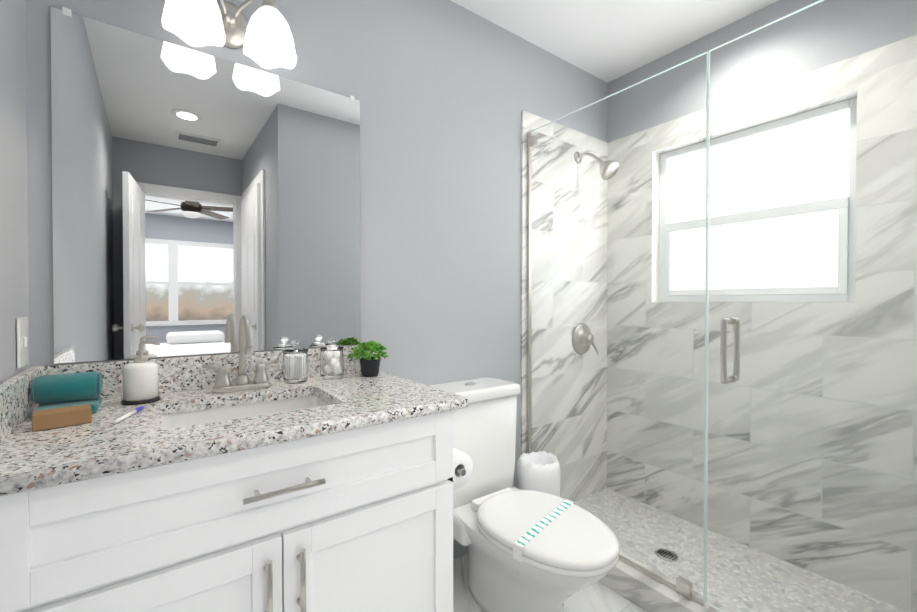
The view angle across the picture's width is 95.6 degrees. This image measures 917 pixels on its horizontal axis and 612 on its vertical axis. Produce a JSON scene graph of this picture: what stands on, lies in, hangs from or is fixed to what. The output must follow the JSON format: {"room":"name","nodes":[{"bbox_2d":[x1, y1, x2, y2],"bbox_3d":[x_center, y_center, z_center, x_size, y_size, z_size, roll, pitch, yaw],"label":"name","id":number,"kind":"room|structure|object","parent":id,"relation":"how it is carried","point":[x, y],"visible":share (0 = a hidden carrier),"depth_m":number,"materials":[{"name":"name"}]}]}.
{"room":"bathroom","nodes":[
{"label":"bathroom","id":0,"kind":"room"},
{"bbox_2d":[0,0,28,382],"bbox_3d":[-0.254,-0.082,-0.182,0.120,2.440,2.950,0,1,-36],"label":"wall","id":1,"kind":"structure","parent":0,"point":[14,298],"depth_m":0.93,"materials":[{"name":"grey paint"}]},
{"bbox_2d":[16,317,27,368],"bbox_3d":[-1.018,0.084,0.974,0.012,0.115,0.070,0,1,-36],"label":"light switch","id":2,"kind":"object","parent":1,"relation":"attached to","point":[21,334],"visible":1,"depth_m":0.96,"materials":[{"name":"white plastic"}]},
{"bbox_2d":[26,0,607,559],"bbox_3d":[-0.095,-0.102,1.840,2.830,2.440,0.120,0,1,-36],"label":"wall","id":3,"kind":"structure","parent":0,"point":[444,92],"depth_m":1.72,"materials":[{"name":"grey paint"}]},
{"bbox_2d":[51,7,359,363],"bbox_3d":[-0.703,-0.313,1.308,0.831,0.917,0.009,0,1,-36],"label":"mirror","id":4,"kind":"object","parent":3,"relation":"attached to","point":[203,203],"visible":1,"depth_m":1.24,"materials":[{"name":"silver mirror"}]},
{"bbox_2d":[162,0,296,68],"bbox_3d":[-0.663,-0.868,1.223,0.345,0.221,0.184,0,1,-36],"label":"wall sconce","id":5,"kind":"object","parent":3,"relation":"attached to","point":[263,37],"visible":1,"depth_m":1.22,"materials":[{"name":"white glass"}]},
{"bbox_2d":[521,110,607,501],"bbox_3d":[0.598,0.074,2.270,0.706,2.080,0.010,0,1,-36],"label":"wall tile","id":6,"kind":"structure","parent":3,"relation":"attached to","point":[572,196],"depth_m":2.25,"materials":[{"name":"stone"}]},
{"bbox_2d":[572,323,598,354],"bbox_3d":[0.714,0.184,2.304,0.176,0.176,0.073,0,1,-36],"label":"shower valve","id":7,"kind":"object","parent":6,"relation":"attached to","point":[586,341],"depth_m":2.30,"materials":[{"name":"silver metal"}]},
{"bbox_2d":[574,152,618,179],"bbox_3d":[0.732,-0.755,2.203,0.106,0.194,0.242,0,1,-36],"label":"shower head","id":8,"kind":"object","parent":6,"relation":"attached to","point":[610,168],"depth_m":2.15},
{"bbox_2d":[453,554,646,611],"bbox_3d":[0.769,1.160,0.676,2.830,0.060,3.100,0,1,-36],"label":"floor","id":9,"kind":"structure","parent":0,"point":[598,597],"depth_m":1.59,"materials":[{"name":"tile"}]},
{"bbox_2d":[0,315,472,611],"bbox_3d":[-0.485,0.576,1.121,1.036,1.098,0.582,0,1,-36],"label":"bathroom vanity","id":10,"kind":"object","parent":9,"relation":"on","point":[246,478],"visible":1,"depth_m":0.88,"materials":[{"name":"white paint"}]},
{"bbox_2d":[32,404,91,430],"bbox_3d":[-0.844,0.237,0.886,0.090,0.032,0.052,-1,1,-44],"label":"soap box","id":11,"kind":"object","parent":10,"relation":"on","point":[59,417],"visible":1,"depth_m":0.87,"materials":[{"name":"brown cardboard"}]},
{"bbox_2d":[30,371,102,418],"bbox_3d":[-0.928,0.207,0.989,0.119,0.090,0.120,0,1,-36],"label":"towel","id":12,"kind":"object","parent":10,"relation":"on","point":[61,390],"visible":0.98,"depth_m":0.97,"materials":[{"name":"teal fabric"}]},
{"bbox_2d":[113,406,144,423],"bbox_3d":[-0.754,0.247,0.957,0.008,0.009,0.140,0,1,-16],"label":"pen","id":13,"kind":"object","parent":10,"relation":"on","point":[134,411],"visible":1,"depth_m":0.94,"materials":[{"name":"white plastic"}]},
{"bbox_2d":[121,340,159,404],"bbox_3d":[-0.835,0.171,1.094,0.082,0.160,0.082,0,1,-36],"label":"soap dispenser","id":14,"kind":"object","parent":10,"relation":"on","point":[140,379],"visible":1,"depth_m":1.07,"materials":[{"name":"white ceramic"}]},
{"bbox_2d":[282,339,308,383],"bbox_3d":[-0.531,0.178,1.355,0.080,0.139,0.080,0,1,-36],"label":"jar","id":15,"kind":"object","parent":10,"relation":"on","point":[295,363],"visible":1,"depth_m":1.32,"materials":[{"name":"clear glass"}]},
{"bbox_2d":[320,338,343,379],"bbox_3d":[-0.434,0.178,1.426,0.080,0.139,0.080,0,1,-36],"label":"jar","id":16,"kind":"object","parent":10,"relation":"on","point":[331,361],"visible":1,"depth_m":1.39,"materials":[{"name":"clear glass"}]},
{"bbox_2d":[348,340,388,376],"bbox_3d":[-0.317,0.185,1.477,0.148,0.124,0.127,0,1,-36],"label":"plant","id":17,"kind":"object","parent":10,"relation":"on","point":[369,364],"visible":1,"depth_m":1.45,"materials":[{"name":"green plant"}]},
{"bbox_2d":[428,377,619,611],"bbox_3d":[0.213,0.723,1.521,0.402,0.798,0.774,0,1,-36],"label":"toilet","id":18,"kind":"object","parent":9,"relation":"on","point":[533,551],"visible":0.81,"depth_m":1.46,"materials":[{"name":"white ceramic"}]},
{"bbox_2d":[517,451,560,496],"bbox_3d":[0.352,0.890,1.837,0.191,0.454,0.191,0,1,-36],"label":"trash can","id":19,"kind":"object","parent":9,"relation":"on","point":[538,471],"visible":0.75,"depth_m":1.77,"materials":[{"name":"white paint"}]},
{"bbox_2d":[599,551,732,611],"bbox_3d":[0.768,1.072,1.511,0.110,0.100,1.430,0,1,-36],"label":"curb","id":20,"kind":"object","parent":9,"relation":"on","point":[642,590],"visible":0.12,"depth_m":1.53,"materials":[{"name":"stone"}]},
{"bbox_2d":[527,0,916,611],"bbox_3d":[0.772,0.081,1.505,0.122,1.880,1.426,0,1,-36],"label":"glass","id":21,"kind":"object","parent":20,"relation":"on","point":[683,586],"visible":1,"depth_m":1.40,"materials":[{"name":"clear glass"}]},
{"bbox_2d":[575,488,907,611],"bbox_3d":[1.060,1.105,1.727,0.616,0.028,1.430,0,1,-36],"label":"shower floor","id":22,"kind":"structure","parent":9,"relation":"on","point":[751,594],"depth_m":1.75,"materials":[{"name":"tile"}]},
{"bbox_2d":[451,0,778,82],"bbox_3d":[0.769,-1.340,0.651,2.830,0.060,3.100,0,1,-36],"label":"ceiling","id":23,"kind":"structure","parent":0,"point":[607,41],"depth_m":1.95,"materials":[{"name":"white paint"}]},
{"bbox_2d":[607,0,916,142],"bbox_3d":[1.381,-0.103,1.950,0.160,2.440,1.450,0,1,-36],"label":"wall","id":24,"kind":"structure","parent":0,"point":[659,97],"depth_m":1.87,"materials":[{"name":"grey paint"}]},
{"bbox_2d":[659,97,856,301],"bbox_3d":[1.377,-0.426,1.989,0.097,0.855,0.850,0,1,-36],"label":"window","id":25,"kind":"structure","parent":24,"relation":"in","point":[680,194],"depth_m":1.90,"materials":[{"name":"white glass"}]},
{"bbox_2d":[607,35,916,611],"bbox_3d":[1.351,0.077,1.930,0.105,2.080,1.450,0,1,-36],"label":"wall tile","id":26,"kind":"structure","parent":24,"relation":"attached to","point":[805,484],"depth_m":1.75,"materials":[{"name":"stone"}]}
]}

